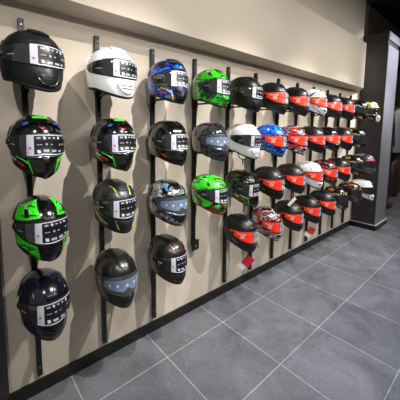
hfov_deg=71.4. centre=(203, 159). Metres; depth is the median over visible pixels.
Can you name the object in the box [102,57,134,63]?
vent
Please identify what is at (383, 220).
trim
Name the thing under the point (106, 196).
vent
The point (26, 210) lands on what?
vent
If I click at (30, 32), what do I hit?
vent
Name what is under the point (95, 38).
wall strip
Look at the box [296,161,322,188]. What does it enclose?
helmet
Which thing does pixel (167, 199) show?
helmet
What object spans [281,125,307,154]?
helmet
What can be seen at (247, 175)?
vent
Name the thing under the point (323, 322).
floor
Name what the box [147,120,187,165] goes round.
helmet
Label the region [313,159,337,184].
helmet
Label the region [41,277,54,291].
vent
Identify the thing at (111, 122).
vent
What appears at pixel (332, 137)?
helmet
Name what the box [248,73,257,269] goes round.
wall strip
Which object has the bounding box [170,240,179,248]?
vent
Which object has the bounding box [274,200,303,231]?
helmet
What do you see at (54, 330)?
grille
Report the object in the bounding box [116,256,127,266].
vent
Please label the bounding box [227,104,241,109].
bracket
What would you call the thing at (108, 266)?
vent
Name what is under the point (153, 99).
bracket
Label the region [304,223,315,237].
price tag
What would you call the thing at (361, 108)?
helmet
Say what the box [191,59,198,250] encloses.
wall strip
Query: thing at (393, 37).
trim
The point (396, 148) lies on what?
jacket
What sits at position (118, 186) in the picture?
vent
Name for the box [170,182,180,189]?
vent
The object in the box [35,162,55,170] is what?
grille
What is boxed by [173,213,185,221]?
vent
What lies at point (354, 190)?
helmet
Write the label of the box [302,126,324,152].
helmet
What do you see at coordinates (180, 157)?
vent
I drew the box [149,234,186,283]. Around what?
helmet
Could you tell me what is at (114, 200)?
helmet
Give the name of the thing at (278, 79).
wall strip
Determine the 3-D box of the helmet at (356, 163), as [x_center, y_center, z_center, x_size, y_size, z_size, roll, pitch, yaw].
[2.017,0.070,3.782,0.312,0.290,0.231,5,7,32]
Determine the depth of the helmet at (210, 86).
1.89 m
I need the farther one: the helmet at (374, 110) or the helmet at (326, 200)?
the helmet at (374, 110)
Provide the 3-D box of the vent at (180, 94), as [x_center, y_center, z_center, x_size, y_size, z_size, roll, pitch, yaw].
[-0.125,-0.375,1.650,0.094,0.090,0.044,-5,11,-41]
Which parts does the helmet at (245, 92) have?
neck trim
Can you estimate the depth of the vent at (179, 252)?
1.76 m
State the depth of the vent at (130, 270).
1.52 m
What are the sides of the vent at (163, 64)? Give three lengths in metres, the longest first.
0.058 x 0.049 x 0.035 m
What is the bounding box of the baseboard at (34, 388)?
[9,220,386,399]
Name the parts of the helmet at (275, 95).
neck trim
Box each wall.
[0,0,365,399]
[364,5,399,198]
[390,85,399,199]
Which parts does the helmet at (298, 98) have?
neck trim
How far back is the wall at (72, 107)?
1.79 m
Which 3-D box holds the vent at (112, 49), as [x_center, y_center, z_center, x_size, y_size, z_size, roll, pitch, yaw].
[-0.439,-0.572,1.448,0.059,0.029,0.080,10,11,43]
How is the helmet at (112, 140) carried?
hanging from the bracket
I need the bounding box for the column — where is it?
[351,43,398,224]
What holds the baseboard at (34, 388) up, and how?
attached to the wall at (72, 107)
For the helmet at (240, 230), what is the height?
0.287 m
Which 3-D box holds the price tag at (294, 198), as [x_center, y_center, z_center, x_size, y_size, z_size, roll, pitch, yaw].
[0.869,0.390,2.723,0.087,0.133,0.006,1,6,0]
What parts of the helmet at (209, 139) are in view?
neck trim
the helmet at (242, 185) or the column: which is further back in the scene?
the column
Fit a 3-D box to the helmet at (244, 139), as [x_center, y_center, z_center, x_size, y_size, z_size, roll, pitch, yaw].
[0.326,-0.133,2.292,0.262,0.340,0.305,-1,6,-15]
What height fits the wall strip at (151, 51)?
1.922 m
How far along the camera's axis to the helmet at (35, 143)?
1.20 m
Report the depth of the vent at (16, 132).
1.19 m
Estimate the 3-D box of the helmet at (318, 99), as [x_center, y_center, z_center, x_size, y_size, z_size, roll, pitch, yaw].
[1.169,-0.615,2.984,0.312,0.287,0.233,5,7,32]
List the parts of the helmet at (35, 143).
neck trim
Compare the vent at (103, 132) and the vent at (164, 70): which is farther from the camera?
the vent at (164, 70)
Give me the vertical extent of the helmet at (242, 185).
0.294 m
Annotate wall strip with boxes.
[17,18,42,376]
[93,36,106,343]
[149,49,155,318]
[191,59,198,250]
[222,67,230,282]
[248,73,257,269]
[270,78,279,258]
[288,83,298,248]
[304,87,315,240]
[318,90,328,233]
[330,93,341,227]
[341,95,351,222]
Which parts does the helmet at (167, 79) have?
neck trim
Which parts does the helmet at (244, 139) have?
neck trim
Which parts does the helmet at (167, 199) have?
neck trim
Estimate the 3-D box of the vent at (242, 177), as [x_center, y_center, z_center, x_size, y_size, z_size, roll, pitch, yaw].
[0.320,0.147,2.217,0.056,0.049,0.034,2,6,13]
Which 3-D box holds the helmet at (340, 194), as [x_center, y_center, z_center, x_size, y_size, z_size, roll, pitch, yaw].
[1.713,0.479,3.599,0.231,0.290,0.312,-2,7,-25]
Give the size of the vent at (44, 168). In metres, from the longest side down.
0.094 x 0.090 x 0.044 m
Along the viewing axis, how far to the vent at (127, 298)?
1.52 m
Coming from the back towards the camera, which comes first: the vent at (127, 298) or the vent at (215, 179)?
the vent at (215, 179)
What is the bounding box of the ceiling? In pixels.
[366,0,399,30]
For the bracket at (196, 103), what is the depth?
2.12 m
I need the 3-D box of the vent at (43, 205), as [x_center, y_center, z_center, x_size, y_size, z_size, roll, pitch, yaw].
[-0.720,0.209,1.275,0.060,0.036,0.056,10,11,43]
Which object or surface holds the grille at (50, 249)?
attached to the helmet at (40, 222)
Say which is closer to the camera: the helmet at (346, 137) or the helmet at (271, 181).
the helmet at (271, 181)
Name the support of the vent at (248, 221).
attached to the helmet at (240, 230)
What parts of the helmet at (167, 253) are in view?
neck trim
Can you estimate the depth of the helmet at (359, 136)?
3.63 m
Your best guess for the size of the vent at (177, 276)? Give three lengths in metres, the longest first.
0.102 x 0.047 x 0.037 m
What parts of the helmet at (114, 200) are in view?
neck trim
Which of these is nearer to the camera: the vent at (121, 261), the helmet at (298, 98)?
the vent at (121, 261)
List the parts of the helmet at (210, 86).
painted panel, neck trim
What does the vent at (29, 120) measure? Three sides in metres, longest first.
0.107 x 0.071 x 0.039 m
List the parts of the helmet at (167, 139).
neck trim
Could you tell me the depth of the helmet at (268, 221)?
2.52 m
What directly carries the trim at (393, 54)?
attached to the column
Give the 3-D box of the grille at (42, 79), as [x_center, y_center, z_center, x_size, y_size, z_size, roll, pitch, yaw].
[-0.656,-0.339,1.186,0.019,0.052,0.099,8,10,37]
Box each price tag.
[237,254,254,269]
[287,195,295,205]
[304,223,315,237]
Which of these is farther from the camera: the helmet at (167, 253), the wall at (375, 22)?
the wall at (375, 22)
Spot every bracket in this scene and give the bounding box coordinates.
[21,85,29,92]
[96,91,106,98]
[151,96,163,103]
[194,101,207,106]
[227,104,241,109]
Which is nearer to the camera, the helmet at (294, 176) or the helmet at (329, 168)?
the helmet at (294, 176)
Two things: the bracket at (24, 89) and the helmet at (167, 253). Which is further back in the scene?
the helmet at (167, 253)
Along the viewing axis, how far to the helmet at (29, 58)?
1.16 m
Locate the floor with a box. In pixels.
[27,199,399,399]
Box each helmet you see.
[0,29,64,92]
[6,115,64,178]
[12,195,67,261]
[17,267,70,340]
[85,47,136,98]
[90,118,135,170]
[92,178,136,233]
[94,248,137,307]
[147,59,188,103]
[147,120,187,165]
[148,179,187,225]
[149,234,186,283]
[191,174,227,214]
[192,69,229,107]
[192,122,228,160]
[224,213,257,252]
[225,169,258,207]
[226,123,260,164]
[228,77,262,111]
[251,206,282,240]
[253,166,284,199]
[257,124,286,156]
[261,82,287,114]
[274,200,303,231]
[276,163,305,193]
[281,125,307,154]
[286,87,309,115]
[294,195,320,223]
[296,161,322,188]
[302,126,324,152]
[306,89,327,115]
[310,190,335,215]
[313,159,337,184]
[319,126,339,151]
[324,186,348,209]
[325,94,341,118]
[327,157,350,180]
[334,127,352,149]
[338,181,361,203]
[339,97,354,119]
[341,154,363,176]
[347,127,366,148]
[351,179,373,200]
[353,99,368,120]
[355,153,375,174]
[366,101,379,121]
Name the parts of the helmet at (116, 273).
neck trim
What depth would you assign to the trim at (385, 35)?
4.12 m
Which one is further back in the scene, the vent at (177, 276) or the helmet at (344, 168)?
the helmet at (344, 168)
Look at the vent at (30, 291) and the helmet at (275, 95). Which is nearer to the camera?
the vent at (30, 291)
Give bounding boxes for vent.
[15,131,61,133]
[24,208,29,218]
[25,116,52,124]
[27,29,49,37]
[28,289,32,299]
[32,158,56,178]
[35,72,59,86]
[38,200,52,210]
[39,241,62,255]
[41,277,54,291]
[41,319,64,336]
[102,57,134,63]
[102,131,133,133]
[104,194,134,199]
[106,264,110,272]
[108,119,129,125]
[110,47,126,52]
[111,266,135,275]
[114,182,126,190]
[116,154,132,170]
[116,217,133,228]
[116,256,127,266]
[117,82,134,93]
[118,290,134,303]
[160,61,167,67]
[160,124,167,130]
[162,68,186,72]
[163,249,185,256]
[166,59,183,65]
[166,121,183,126]
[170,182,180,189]
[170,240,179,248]
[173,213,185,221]
[173,270,185,280]
[174,88,187,103]
[174,151,186,165]
[213,177,221,182]
[217,203,226,210]
[218,150,227,156]
[219,96,228,102]
[240,175,246,180]
[244,172,255,178]
[246,219,253,224]
[250,196,258,207]
[252,150,259,156]
[253,102,261,109]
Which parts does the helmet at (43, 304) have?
neck trim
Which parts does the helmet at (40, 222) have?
painted panel, painted panel, neck trim, painted panel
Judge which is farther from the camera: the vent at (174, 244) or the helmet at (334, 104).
the helmet at (334, 104)
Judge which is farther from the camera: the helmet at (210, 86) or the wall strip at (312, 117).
the wall strip at (312, 117)
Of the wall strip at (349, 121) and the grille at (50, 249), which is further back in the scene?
the wall strip at (349, 121)
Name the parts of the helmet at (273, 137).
neck trim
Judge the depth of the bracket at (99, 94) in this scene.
1.63 m
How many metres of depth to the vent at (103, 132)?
1.43 m
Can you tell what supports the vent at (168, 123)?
attached to the helmet at (167, 139)
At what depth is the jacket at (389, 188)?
5.13 m
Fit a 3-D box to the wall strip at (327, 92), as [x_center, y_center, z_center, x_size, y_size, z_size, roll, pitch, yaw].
[1.599,0.054,3.690,0.025,1.922,0.030,-5,8,-41]
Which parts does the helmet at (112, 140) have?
neck trim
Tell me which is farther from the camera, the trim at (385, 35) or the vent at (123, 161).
the trim at (385, 35)
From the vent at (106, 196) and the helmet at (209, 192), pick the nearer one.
the vent at (106, 196)
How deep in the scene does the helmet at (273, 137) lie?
2.43 m
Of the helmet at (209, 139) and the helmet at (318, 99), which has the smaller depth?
the helmet at (209, 139)
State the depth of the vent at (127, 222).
1.47 m
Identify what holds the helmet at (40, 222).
on the bracket
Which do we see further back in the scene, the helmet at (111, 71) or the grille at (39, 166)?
the helmet at (111, 71)
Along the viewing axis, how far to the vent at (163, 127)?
1.68 m
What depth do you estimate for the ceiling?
4.77 m
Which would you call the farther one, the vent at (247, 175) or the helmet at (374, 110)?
the helmet at (374, 110)
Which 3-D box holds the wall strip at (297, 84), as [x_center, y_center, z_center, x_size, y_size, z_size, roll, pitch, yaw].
[1.040,0.100,3.197,0.025,1.922,0.030,-5,8,-41]
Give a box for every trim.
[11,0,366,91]
[351,218,386,225]
[363,31,399,69]
[366,39,397,48]
[374,44,398,223]
[389,31,399,45]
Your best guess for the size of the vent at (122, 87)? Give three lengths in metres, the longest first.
0.101 x 0.058 x 0.025 m
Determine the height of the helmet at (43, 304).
0.278 m
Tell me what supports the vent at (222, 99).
attached to the helmet at (210, 86)
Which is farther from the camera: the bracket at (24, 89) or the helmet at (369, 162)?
the helmet at (369, 162)
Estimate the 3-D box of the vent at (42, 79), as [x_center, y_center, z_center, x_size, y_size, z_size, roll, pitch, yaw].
[-0.659,-0.343,1.188,0.025,0.058,0.101,8,10,37]
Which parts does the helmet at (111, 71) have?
neck trim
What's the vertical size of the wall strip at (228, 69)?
1.922 m
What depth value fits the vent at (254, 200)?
2.21 m
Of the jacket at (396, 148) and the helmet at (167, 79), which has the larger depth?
the jacket at (396, 148)
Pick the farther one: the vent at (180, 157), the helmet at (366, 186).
the helmet at (366, 186)
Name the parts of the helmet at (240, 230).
neck trim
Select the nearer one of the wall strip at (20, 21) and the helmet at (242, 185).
the wall strip at (20, 21)
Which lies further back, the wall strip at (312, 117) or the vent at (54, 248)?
the wall strip at (312, 117)
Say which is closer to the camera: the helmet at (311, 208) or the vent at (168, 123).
the vent at (168, 123)
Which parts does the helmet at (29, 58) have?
neck trim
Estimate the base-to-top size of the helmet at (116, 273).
0.278 m
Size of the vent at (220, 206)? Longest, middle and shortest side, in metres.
0.102 x 0.047 x 0.037 m
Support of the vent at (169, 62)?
attached to the helmet at (167, 79)
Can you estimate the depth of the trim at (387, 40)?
4.10 m
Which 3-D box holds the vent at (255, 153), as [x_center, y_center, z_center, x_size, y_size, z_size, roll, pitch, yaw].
[0.420,-0.053,2.192,0.101,0.058,0.025,-5,15,-41]
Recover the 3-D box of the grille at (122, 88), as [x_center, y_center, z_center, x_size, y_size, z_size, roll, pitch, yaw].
[-0.388,-0.361,1.419,0.019,0.052,0.099,10,11,43]
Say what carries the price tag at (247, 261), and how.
hanging from the helmet at (240, 230)
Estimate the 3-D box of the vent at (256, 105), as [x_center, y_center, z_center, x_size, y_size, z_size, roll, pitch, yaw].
[0.425,-0.421,2.153,0.101,0.058,0.025,-5,15,-41]
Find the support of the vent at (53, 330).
attached to the helmet at (43, 304)
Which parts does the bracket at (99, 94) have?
mounting plate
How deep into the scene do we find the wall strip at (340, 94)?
3.92 m
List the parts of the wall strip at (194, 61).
helmet bracket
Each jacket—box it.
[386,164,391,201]
[389,155,399,196]
[391,105,399,151]
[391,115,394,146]
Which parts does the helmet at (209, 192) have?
painted panel, neck trim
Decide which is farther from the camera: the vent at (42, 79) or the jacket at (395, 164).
the jacket at (395, 164)
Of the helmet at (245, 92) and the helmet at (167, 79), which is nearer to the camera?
the helmet at (167, 79)
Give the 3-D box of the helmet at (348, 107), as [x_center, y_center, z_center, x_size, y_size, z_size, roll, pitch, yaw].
[1.727,-0.641,3.479,0.312,0.287,0.233,5,7,32]
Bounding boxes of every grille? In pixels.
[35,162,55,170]
[36,73,59,86]
[43,245,61,254]
[45,323,63,335]
[118,84,134,93]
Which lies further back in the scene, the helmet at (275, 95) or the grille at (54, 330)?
the helmet at (275, 95)
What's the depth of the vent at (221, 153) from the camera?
1.92 m
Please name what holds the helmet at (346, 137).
on the bracket

